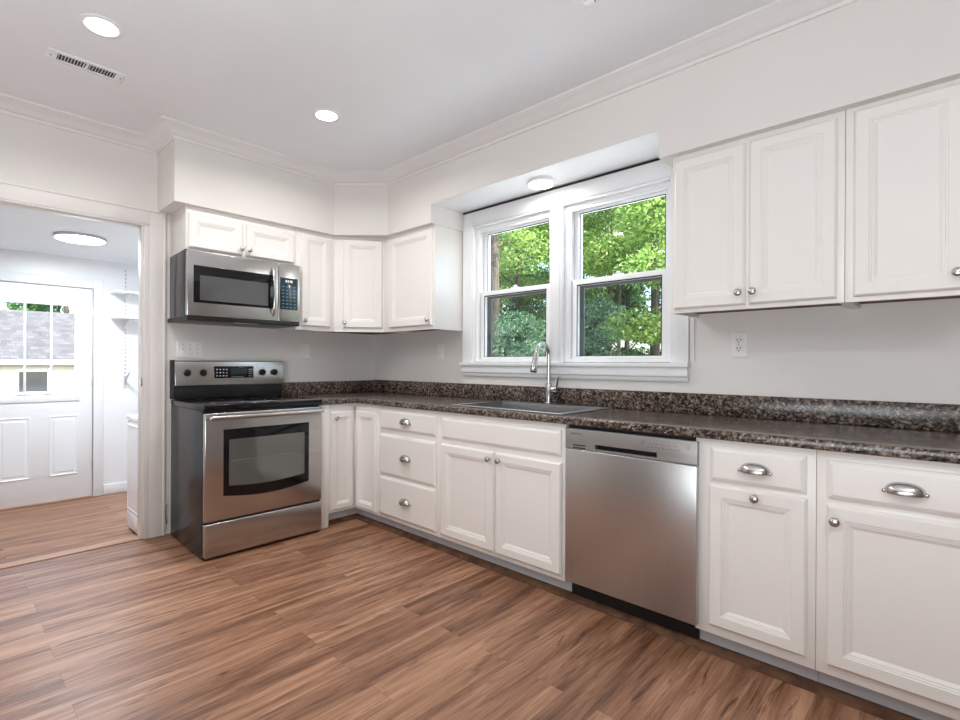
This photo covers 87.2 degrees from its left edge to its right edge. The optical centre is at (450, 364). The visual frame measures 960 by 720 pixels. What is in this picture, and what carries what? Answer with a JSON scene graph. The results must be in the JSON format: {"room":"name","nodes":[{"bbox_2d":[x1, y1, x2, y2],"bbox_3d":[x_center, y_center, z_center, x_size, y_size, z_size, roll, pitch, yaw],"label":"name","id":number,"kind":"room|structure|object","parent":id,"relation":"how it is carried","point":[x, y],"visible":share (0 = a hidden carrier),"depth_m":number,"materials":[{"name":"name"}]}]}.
{"room":"kitchen","nodes":[
{"label":"kitchen","id":0,"kind":"room"},
{"bbox_2d":[0,248,137,494],"bbox_3d":[-3.973,0.287,4.577,0.120,2.826,2.860,0,0,45],"label":"wall","id":1,"kind":"structure","parent":0,"point":[119,401],"depth_m":5.07,"materials":[{"name":"paint"}]},
{"bbox_2d":[0,281,93,510],"bbox_3d":[-3.841,0.280,4.681,0.140,2.042,0.854,0,0,45],"label":"door","id":2,"kind":"structure","parent":1,"relation":"in","point":[46,442],"depth_m":4.72,"materials":[{"name":"paint"}]},
{"bbox_2d":[0,270,103,496],"bbox_3d":[-3.808,0.236,4.645,0.018,2.130,1.014,0,0,45],"label":"trim","id":3,"kind":"structure","parent":1,"relation":"attached to","point":[97,285],"depth_m":4.96,"materials":[{"name":"paint"}]},
{"bbox_2d":[103,482,126,494],"bbox_3d":[-3.224,1.253,5.243,0.015,0.100,0.655,0,0,45],"label":"baseboard","id":4,"kind":"structure","parent":1,"relation":"attached to","point":[122,486],"depth_m":5.07,"materials":[{"name":"paint"}]},
{"bbox_2d":[123,268,126,386],"bbox_3d":[-3.320,-0.370,5.138,0.013,1.215,0.024,0,0,45],"label":"shelf standard","id":5,"kind":"object","parent":1,"relation":"attached to","point":[125,269],"visible":0.96,"depth_m":5.13,"materials":[{"name":"white metal"}]},
{"bbox_2d":[111,290,137,301],"bbox_3d":[-3.115,-0.677,5.178,0.223,0.090,0.598,0,0,45],"label":"wall shelf","id":6,"kind":"object","parent":5,"relation":"attached to","point":[127,294],"visible":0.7,"depth_m":5.01,"materials":[{"name":"paint"}]},
{"bbox_2d":[111,316,137,326],"bbox_3d":[-3.116,-0.425,5.178,0.223,0.090,0.598,0,0,45],"label":"wall shelf","id":7,"kind":"object","parent":5,"relation":"attached to","point":[127,319],"visible":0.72,"depth_m":4.99,"materials":[{"name":"paint"}]},
{"bbox_2d":[0,491,137,563],"bbox_3d":[-3.151,1.345,3.759,2.207,0.080,2.660,0,0,45],"label":"floor","id":8,"kind":"structure","parent":0,"point":[39,530],"depth_m":4.06,"materials":[{"name":"wood"}]},
{"bbox_2d":[127,414,137,533],"bbox_3d":[-2.109,0.859,4.033,0.671,0.902,0.690,0,0,45],"label":"washing machine","id":9,"kind":"object","parent":8,"relation":"on","point":[132,426],"visible":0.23,"depth_m":3.90,"materials":[{"name":"white metal"}]},
{"bbox_2d":[0,205,138,264],"bbox_3d":[-3.175,-1.071,3.792,2.307,0.100,2.860,0,0,45],"label":"ceiling","id":10,"kind":"structure","parent":0,"point":[21,229],"depth_m":4.00,"materials":[{"name":"paint"}]},
{"bbox_2d":[53,231,105,244],"bbox_3d":[-2.968,-1.003,4.039,0.344,0.035,0.344,0,0,45],"label":"recessed light","id":11,"kind":"object","parent":10,"relation":"in","point":[67,236],"visible":1,"depth_m":3.97,"materials":[{"name":"silver metal"}]},
{"bbox_2d":[0,536,141,569],"bbox_3d":[-2.345,1.127,2.952,0.082,0.007,0.925,0,0,45],"label":"trim","id":12,"kind":"structure","parent":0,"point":[134,538],"depth_m":3.00,"materials":[{"name":"beige wood"}]},
{"bbox_2d":[0,113,373,538],"bbox_3d":[-2.553,0.239,2.735,0.075,3.380,5.200,0,0,45],"label":"wall","id":13,"kind":"structure","parent":0,"point":[35,154],"depth_m":3.29,"materials":[{"name":"paint"}]},
{"bbox_2d":[0,180,165,538],"bbox_3d":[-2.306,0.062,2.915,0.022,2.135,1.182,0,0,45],"label":"trim","id":14,"kind":"structure","parent":13,"relation":"attached to","point":[153,221],"depth_m":3.27,"materials":[{"name":"paint"}]},
{"bbox_2d":[176,340,202,357],"bbox_3d":[-1.782,-0.102,3.447,0.017,0.118,0.168,0,0,45],"label":"wall switch","id":15,"kind":"object","parent":13,"relation":"attached to","point":[185,348],"visible":1,"depth_m":3.45,"materials":[{"name":"white plastic"}]},
{"bbox_2d":[170,205,295,264],"bbox_3d":[-1.484,-0.854,3.504,0.351,0.282,0.744,0,0,45],"label":"upper cabinet","id":16,"kind":"object","parent":13,"relation":"attached to","point":[193,228],"visible":0.91,"depth_m":3.34,"materials":[{"name":"paint"}]},
{"bbox_2d":[167,249,299,328],"bbox_3d":[-1.466,-0.491,3.465,0.433,0.441,0.756,0,0,45],"label":"microwave oven","id":17,"kind":"object","parent":13,"relation":"attached to","point":[207,288],"visible":1,"depth_m":3.29,"materials":[{"name":"silver metal"}]},
{"bbox_2d":[282,286,295,308],"bbox_3d":[-1.138,-0.470,3.548,0.001,0.150,0.103,0,0,45],"label":"keypad","id":18,"kind":"object","parent":17,"relation":"attached to","point":[288,292],"depth_m":3.55,"materials":[{"name":"blue"}]},
{"bbox_2d":[276,228,333,332],"bbox_3d":[-1.109,-0.623,3.885,0.351,0.740,0.323,0,0,45],"label":"upper cabinet","id":19,"kind":"object","parent":13,"relation":"attached to","point":[314,252],"visible":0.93,"depth_m":3.79,"materials":[{"name":"paint"}]},
{"bbox_2d":[301,343,309,358],"bbox_3d":[-1.171,-0.106,4.070,0.008,0.124,0.076,0,0,45],"label":"wall outlet","id":20,"kind":"object","parent":13,"relation":"attached to","point":[305,347],"visible":1,"depth_m":4.07,"materials":[{"name":"white plastic"}]},
{"bbox_2d":[304,347,307,354],"bbox_3d":[-1.169,-0.106,4.068,0.002,0.066,0.033,0,0,45],"label":"receptacle","id":21,"kind":"object","parent":20,"relation":"attached to","point":[305,348],"depth_m":4.07,"materials":[{"name":"white plastic"}]},
{"bbox_2d":[282,380,372,394],"bbox_3d":[-1.010,0.194,4.225,0.020,0.100,0.911,0,0,45],"label":"backsplash","id":22,"kind":"structure","parent":13,"relation":"attached to","point":[288,388],"depth_m":4.18,"materials":[{"name":"stone"}]},
{"bbox_2d":[0,0,775,170],"bbox_3d":[-0.628,-1.490,0.935,5.420,0.100,5.340,0,0,45],"label":"ceiling","id":23,"kind":"structure","parent":0,"point":[405,80],"depth_m":2.38,"materials":[{"name":"paint"}]},
{"bbox_2d":[45,47,126,83],"bbox_3d":[-1.763,-1.443,2.442,0.106,0.008,0.310,0,0,45],"label":"ceiling vent","id":24,"kind":"object","parent":23,"relation":"in","point":[52,54],"visible":1,"depth_m":2.43,"materials":[{"name":"white metal"}]},
{"bbox_2d":[78,13,123,38],"bbox_3d":[-1.492,-1.443,2.154,0.160,0.005,0.160,0,0,45],"label":"recessed light","id":25,"kind":"object","parent":23,"relation":"in","point":[99,25],"visible":1,"depth_m":2.15,"materials":[{"name":"white plastic"}]},
{"bbox_2d":[312,108,340,121],"bbox_3d":[-0.719,-1.440,2.919,0.160,0.005,0.160,0,0,45],"label":"recessed light","id":26,"kind":"object","parent":23,"relation":"in","point":[322,114],"visible":1,"depth_m":2.92,"materials":[{"name":"white plastic"}]},
{"bbox_2d":[576,0,600,8],"bbox_3d":[0.471,-1.432,1.882,0.106,0.008,0.310,0,0,45],"label":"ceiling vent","id":27,"kind":"object","parent":23,"relation":"in","point":[585,4],"visible":1,"depth_m":1.99,"materials":[{"name":"white metal"}]},
{"bbox_2d":[0,519,882,719],"bbox_3d":[-0.674,1.190,0.872,5.375,0.100,5.200,0,0,45],"label":"floor","id":28,"kind":"structure","parent":0,"point":[354,619],"depth_m":2.03,"materials":[{"name":"wood"}]},
{"bbox_2d":[170,360,323,559],"bbox_3d":[-1.345,0.555,3.359,0.743,1.158,0.786,0,0,45],"label":"electric range","id":29,"kind":"object","parent":28,"relation":"on","point":[246,471],"visible":1,"depth_m":3.14,"materials":[{"name":"silver metal"}]},
{"bbox_2d":[171,395,321,410],"bbox_3d":[-1.345,0.253,3.345,0.594,0.034,0.764,0,0,45],"label":"cooktop","id":30,"kind":"object","parent":29,"relation":"in","point":[191,402],"depth_m":3.23,"materials":[{"name":"grey glass"}]},
{"bbox_2d":[319,403,385,529],"bbox_3d":[-0.705,0.710,3.895,0.888,0.853,0.914,0,0,45],"label":"base cabinet","id":31,"kind":"object","parent":28,"relation":"on","point":[350,461],"visible":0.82,"depth_m":3.57,"materials":[{"name":"paint"}]},
{"bbox_2d":[282,380,959,463],"bbox_3d":[0.343,0.217,2.870,3.849,0.142,0.933,0,0,45],"label":"countertop","id":32,"kind":"structure","parent":31,"relation":"on","point":[905,430],"depth_m":2.32,"materials":[{"name":"stone"}]},
{"bbox_2d":[451,400,611,414],"bbox_3d":[0.462,0.344,2.950,0.770,0.198,0.527,0,0,45],"label":"sink","id":33,"kind":"object","parent":32,"relation":"in","point":[521,406],"visible":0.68,"depth_m":3.06,"materials":[{"name":"metal"}]},
{"bbox_2d":[460,401,595,412],"bbox_3d":[0.446,0.344,2.933,0.704,0.197,0.414,0,0,45],"label":"basin","id":34,"kind":"object","parent":33,"relation":"in","point":[553,408],"depth_m":3.13,"materials":[{"name":"metal"}]},
{"bbox_2d":[530,341,558,403],"bbox_3d":[0.573,0.053,3.061,0.109,0.384,0.224,0,0,45],"label":"faucet","id":35,"kind":"object","parent":32,"relation":"on","point":[549,389],"visible":1,"depth_m":3.12,"materials":[{"name":"silver metal"}]},
{"bbox_2d":[380,406,445,545],"bbox_3d":[-0.083,0.713,3.465,0.599,0.853,0.650,0,0,45],"label":"base cabinet","id":36,"kind":"object","parent":28,"relation":"on","point":[409,438],"visible":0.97,"depth_m":3.22,"materials":[{"name":"paint"}]},
{"bbox_2d":[440,412,571,591],"bbox_3d":[0.443,0.716,2.946,0.877,0.853,0.648,0,0,45],"label":"base cabinet","id":37,"kind":"object","parent":28,"relation":"on","point":[502,480],"visible":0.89,"depth_m":2.69,"materials":[{"name":"paint"}]},
{"bbox_2d":[328,513,920,719],"bbox_3d":[0.373,1.132,2.500,3.298,0.022,0.290,0,0,45],"label":"trim","id":38,"kind":"structure","parent":28,"relation":"on","point":[869,707],"depth_m":2.08,"materials":[{"name":"white wood"}]},
{"bbox_2d":[565,425,699,638],"bbox_3d":[0.979,0.721,2.425,0.602,0.850,0.615,0,0,45],"label":"dishwasher","id":39,"kind":"object","parent":28,"relation":"on","point":[632,497],"visible":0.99,"depth_m":2.18,"materials":[{"name":"silver metal"}]},
{"bbox_2d":[569,425,695,440],"bbox_3d":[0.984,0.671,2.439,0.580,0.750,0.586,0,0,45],"label":"control panel","id":40,"kind":"object","parent":39,"relation":"in","point":[570,426],"depth_m":2.20,"materials":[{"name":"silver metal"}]},
{"bbox_2d":[695,438,818,681],"bbox_3d":[1.318,0.721,2.078,0.395,0.853,0.650,0,0,45],"label":"base cabinet","id":41,"kind":"object","parent":28,"relation":"on","point":[757,516],"visible":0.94,"depth_m":1.85,"materials":[{"name":"paint"}]},
{"bbox_2d":[816,450,959,719],"bbox_3d":[1.620,0.723,1.780,0.451,0.853,0.650,0,0,45],"label":"base cabinet","id":42,"kind":"object","parent":28,"relation":"on","point":[888,528],"visible":0.97,"depth_m":1.60,"materials":[{"name":"paint"}]},
{"bbox_2d":[373,157,959,403],"bbox_3d":[1.193,0.256,2.785,5.420,3.380,0.140,0,0,45],"label":"wall","id":43,"kind":"structure","parent":0,"point":[907,351],"depth_m":2.29,"materials":[{"name":"paint"}]},
{"bbox_2d":[331,236,393,334],"bbox_3d":[-0.713,-0.622,4.148,0.544,0.740,0.605,0,0,45],"label":"upper cabinet","id":44,"kind":"object","parent":43,"relation":"attached to","point":[358,261],"visible":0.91,"depth_m":3.93,"materials":[{"name":"paint"}]},
{"bbox_2d":[384,224,462,333],"bbox_3d":[-0.227,-0.619,3.846,0.571,0.740,0.351,0,0,45],"label":"upper cabinet","id":45,"kind":"object","parent":43,"relation":"attached to","point":[423,267],"visible":1,"depth_m":3.69,"materials":[{"name":"paint"}]},
{"bbox_2d":[0,0,858,185],"bbox_3d":[-0.696,-1.405,2.295,7.046,0.075,3.144,0,0,2],"label":"trim","id":46,"kind":"structure","parent":43,"relation":"attached to","point":[777,16],"depth_m":2.85,"materials":[{"name":"paint"}]},
{"bbox_2d":[437,344,443,358],"bbox_3d":[-0.079,-0.096,3.940,0.070,0.116,0.008,0,0,45],"label":"wall outlet","id":47,"kind":"object","parent":43,"relation":"attached to","point":[440,347],"visible":1,"depth_m":3.93,"materials":[{"name":"white plastic"}]},
{"bbox_2d":[476,210,550,361],"bbox_3d":[0.461,-0.508,3.515,0.695,0.990,0.105,0,0,45],"label":"window","id":48,"kind":"structure","parent":43,"relation":"in","point":[484,296],"depth_m":3.68,"materials":[{"name":"paint"}]},
{"bbox_2d":[431,130,658,212],"bbox_3d":[0.539,-1.120,3.073,1.589,0.002,0.308,0,0,45],"label":"soffit","id":49,"kind":"structure","parent":43,"relation":"attached to","point":[645,147],"depth_m":2.91,"materials":[{"name":"paint"}]},
{"bbox_2d":[527,176,554,189],"bbox_3d":[0.554,-1.104,3.081,0.164,0.035,0.164,0,0,45],"label":"flush ceiling light","id":50,"kind":"object","parent":49,"relation":"attached to","point":[542,182],"visible":1,"depth_m":3.04,"materials":[{"name":"white glass"}]},
{"bbox_2d":[529,180,552,189],"bbox_3d":[0.554,-1.096,3.081,0.150,0.019,0.150,0,0,45],"label":"diffuser","id":51,"kind":"object","parent":50,"relation":"attached to","point":[534,184],"depth_m":3.05,"materials":[{"name":"white plastic"}]},
{"bbox_2d":[157,0,959,237],"bbox_3d":[0.540,-1.210,2.103,5.200,0.452,1.755,0,0,45],"label":"soffit","id":52,"kind":"object","parent":43,"relation":"attached to","point":[861,52],"depth_m":2.35,"materials":[{"name":"paint"}]},
{"bbox_2d":[463,158,659,214],"bbox_3d":[0.675,-1.114,3.190,1.610,0.013,0.017,0,0,45],"label":"trim","id":53,"kind":"structure","parent":43,"relation":"attached to","point":[657,159],"depth_m":3.12,"materials":[{"name":"black"}]},
{"bbox_2d":[459,362,690,381],"bbox_3d":[0.665,0.040,3.187,1.627,0.097,0.072,0,0,45],"label":"trim","id":54,"kind":"structure","parent":43,"relation":"attached to","point":[610,371],"depth_m":3.00,"materials":[{"name":"paint"}]},
{"bbox_2d":[462,160,689,362],"bbox_3d":[0.677,-0.558,3.196,1.614,1.098,0.046,0,0,45],"label":"trim","id":55,"kind":"structure","parent":43,"relation":"attached to","point":[656,172],"depth_m":3.16,"materials":[{"name":"paint"}]},
{"bbox_2d":[564,181,669,362],"bbox_3d":[1.000,-0.505,2.982,0.687,0.990,0.105,0,0,45],"label":"window","id":56,"kind":"structure","parent":43,"relation":"in","point":[575,285],"depth_m":3.07,"materials":[{"name":"paint"}]},
{"bbox_2d":[373,380,959,431],"bbox_3d":[0.671,0.200,3.187,3.828,0.106,0.020,0,0,45],"label":"backsplash","id":57,"kind":"structure","parent":43,"relation":"attached to","point":[906,415],"depth_m":2.48,"materials":[{"name":"stone"}]},
{"bbox_2d":[690,318,694,361],"bbox_3d":[1.258,-0.125,2.616,0.022,0.224,0.010,0,0,45],"label":"trim","id":58,"kind":"structure","parent":43,"relation":"attached to","point":[692,320],"depth_m":2.61,"materials":[{"name":"paint"}]},
{"bbox_2d":[730,332,747,357],"bbox_3d":[1.412,-0.094,2.464,0.076,0.124,0.009,0,0,45],"label":"wall outlet","id":59,"kind":"object","parent":43,"relation":"attached to","point":[738,343],"visible":1,"depth_m":2.46,"materials":[{"name":"white plastic"}]},
{"bbox_2d":[735,337,742,343],"bbox_3d":[1.410,-0.114,2.462,0.033,0.031,0.003,0,0,45],"label":"receptacle","id":60,"kind":"object","parent":59,"relation":"attached to","point":[738,340],"depth_m":2.46,"materials":[{"name":"white plastic"}]},
{"bbox_2d":[735,346,742,351],"bbox_3d":[1.410,-0.074,2.462,0.033,0.031,0.003,0,0,45],"label":"receptacle","id":61,"kind":"object","parent":59,"relation":"attached to","point":[737,348],"depth_m":2.46,"materials":[{"name":"white plastic"}]},
{"bbox_2d":[672,110,854,317],"bbox_3d":[1.378,-0.609,2.258,0.650,0.742,0.351,0,0,45],"label":"upper cabinet","id":62,"kind":"object","parent":43,"relation":"attached to","point":[759,219],"visible":0.98,"depth_m":2.12,"materials":[{"name":"paint"}]},
{"bbox_2d":[845,78,959,308],"bbox_3d":[1.735,-0.607,1.904,0.354,0.742,0.351,0,0,45],"label":"upper cabinet","id":63,"kind":"object","parent":43,"relation":"attached to","point":[902,198],"visible":1,"depth_m":1.81,"materials":[{"name":"paint"}]},
{"label":"outside","id":64,"kind":"structure","parent":0,"visible":0},
{"bbox_3d":[-0.780,2.068,18.701,100.000,0.100,100.000,0,0,45],"label":"ground","id":65,"kind":"structure","parent":64,"visible":0},
{"bbox_2d":[3,302,60,312],"bbox_3d":[-27.401,-4.474,35.065,5.628,12.702,7.481,0,0,5],"label":"tree","id":66,"kind":"object","parent":65,"relation":"on","point":[32,307],"visible":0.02,"depth_m":33.55,"materials":[{"name":"green plant"}]},
{"bbox_2d":[0,396,66,398],"bbox_3d":[-14.488,1.311,17.497,1.400,0.250,13.000,0,0,45],"label":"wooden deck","id":67,"kind":"object","parent":65,"relation":"on","point":[52,396],"visible":0.02,"depth_m":17.86,"materials":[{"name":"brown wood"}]},
{"bbox_2d":[0,309,74,397],"bbox_3d":[-19.796,-0.249,22.403,12.740,4.350,15.500,0,0,45],"label":"house","id":68,"kind":"structure","parent":65,"relation":"on","point":[11,321],"depth_m":19.03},
{"bbox_2d":[7,302,72,312],"bbox_3d":[-32.689,-5.771,37.554,6.753,15.243,8.977,0,0,36],"label":"tree","id":69,"kind":"object","parent":65,"relation":"on","point":[8,303],"visible":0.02,"depth_m":38.17,"materials":[{"name":"green plant"}]},
{"bbox_2d":[63,306,68,312],"bbox_3d":[-23.538,-5.693,30.847,5.219,15.193,6.660,0,0,-13],"label":"tree","id":70,"kind":"object","parent":65,"relation":"on","point":[65,308],"visible":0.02,"depth_m":30.11,"materials":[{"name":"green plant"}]},
{"bbox_2d":[488,234,523,362],"bbox_3d":[1.754,-3.371,24.869,4.308,10.793,5.525,0,0,37],"label":"tree","id":71,"kind":"object","parent":65,"relation":"on","point":[510,309],"visible":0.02,"depth_m":25.72,"materials":[{"name":"green plant"}]},
{"bbox_2d":[484,309,545,362],"bbox_3d":[1.522,0.419,10.768,1.693,3.240,2.148,0,0,-41],"label":"sapling","id":72,"kind":"object","parent":65,"relation":"on","point":[523,331],"visible":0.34,"depth_m":10.86,"materials":[{"name":"green plant"}]},
{"bbox_2d":[489,227,549,362],"bbox_3d":[1.141,-4.293,14.046,4.349,12.660,5.550,0,0,22],"label":"tree","id":73,"kind":"object","parent":65,"relation":"on","point":[495,246],"visible":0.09,"depth_m":14.04,"materials":[{"name":"green plant"}]},
{"bbox_2d":[498,229,545,352],"bbox_3d":[3.117,-4.327,30.486,7.481,12.702,5.628,0,0,-37],"label":"tree","id":74,"kind":"object","parent":65,"relation":"on","point":[513,299],"visible":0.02,"depth_m":30.30,"materials":[{"name":"green plant"}]},
{"bbox_2d":[500,316,546,362],"bbox_3d":[2.053,0.299,15.501,2.768,3.474,2.684,0,0,-37],"label":"sapling","id":75,"kind":"object","parent":65,"relation":"on","point":[544,334],"visible":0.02,"depth_m":15.41,"materials":[{"name":"green plant"}]},
{"bbox_2d":[498,222,549,339],"bbox_3d":[2.516,-3.197,18.266,4.350,10.466,5.243,0,0,40],"label":"tree","id":76,"kind":"object","parent":65,"relation":"on","point":[505,279],"visible":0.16,"depth_m":18.57,"materials":[{"name":"green plant"}]},
{"bbox_2d":[506,223,601,355],"bbox_3d":[7.188,-4.948,34.491,8.229,13.972,6.190,0,0,20],"label":"tree","id":77,"kind":"object","parent":65,"relation":"on","point":[542,274],"visible":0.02,"depth_m":34.66,"materials":[{"name":"green plant"}]},
{"bbox_2d":[520,226,616,336],"bbox_3d":[4.506,-3.192,22.454,5.243,10.466,4.350,0,0,41],"label":"tree","id":78,"kind":"object","parent":65,"relation":"on","point":[587,292],"visible":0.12,"depth_m":22.66,"materials":[{"name":"green plant"}]},
{"bbox_2d":[537,305,599,355],"bbox_3d":[3.635,0.162,14.071,1.969,3.767,2.498,0,0,36],"label":"sapling","id":79,"kind":"object","parent":65,"relation":"on","point":[544,315],"visible":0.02,"depth_m":13.95,"materials":[{"name":"green plant"}]},
{"bbox_2d":[527,224,614,362],"bbox_3d":[6.550,-4.307,27.386,5.628,12.702,7.481,0,0,13],"label":"tree","id":80,"kind":"object","parent":65,"relation":"on","point":[597,293],"visible":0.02,"depth_m":27.71,"materials":[{"name":"green plant"}]},
{"bbox_2d":[564,295,631,362],"bbox_3d":[3.604,0.163,12.412,1.969,3.767,2.498,0,0,-13],"label":"sapling","id":81,"kind":"object","parent":65,"relation":"on","point":[598,318],"visible":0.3,"depth_m":12.42,"materials":[{"name":"green plant"}]},
{"bbox_2d":[542,200,663,354],"bbox_3d":[5.351,-4.274,14.600,5.550,12.660,4.349,0,0,14],"label":"tree","id":82,"kind":"object","parent":65,"relation":"on","point":[655,295],"visible":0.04,"depth_m":14.90,"materials":[{"name":"green plant"}]},
{"bbox_2d":[548,197,664,355],"bbox_3d":[5.513,-3.224,16.866,4.347,10.550,3.985,0,0,-28],"label":"tree","id":83,"kind":"object","parent":65,"relation":"on","point":[598,217],"visible":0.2,"depth_m":16.61,"materials":[{"name":"green plant"}]},
{"bbox_2d":[583,209,663,362],"bbox_3d":[6.531,-4.101,19.524,5.072,12.309,4.649,0,0,24],"label":"tree","id":84,"kind":"object","parent":65,"relation":"on","point":[617,223],"visible":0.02,"depth_m":19.69,"materials":[{"name":"green plant"}]},
{"bbox_2d":[594,209,660,362],"bbox_3d":[10.699,-4.927,30.688,6.190,13.972,8.229,0,0,-27],"label":"tree","id":85,"kind":"object","parent":65,"relation":"on","point":[627,300],"visible":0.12,"depth_m":30.96,"materials":[{"name":"green plant"}]},
{"bbox_2d":[594,211,660,351],"bbox_3d":[12.933,-5.559,36.656,6.753,15.243,8.977,0,0,-13],"label":"tree","id":86,"kind":"object","parent":65,"relation":"on","point":[643,298],"visible":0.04,"depth_m":34.27,"materials":[{"name":"green plant"}]},
{"bbox_2d":[593,226,663,362],"bbox_3d":[9.804,-4.288,23.829,7.481,12.702,5.628,0,0,-14],"label":"tree","id":87,"kind":"object","parent":65,"relation":"on","point":[623,353],"visible":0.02,"depth_m":23.90,"materials":[{"name":"green plant"}]},
{"bbox_2d":[600,196,664,346],"bbox_3d":[5.005,-2.130,11.040,4.194,8.373,3.480,0,0,-19],"label":"tree","id":88,"kind":"object","parent":65,"relation":"on","point":[658,209],"visible":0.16,"depth_m":10.31,"materials":[{"name":"green plant"}]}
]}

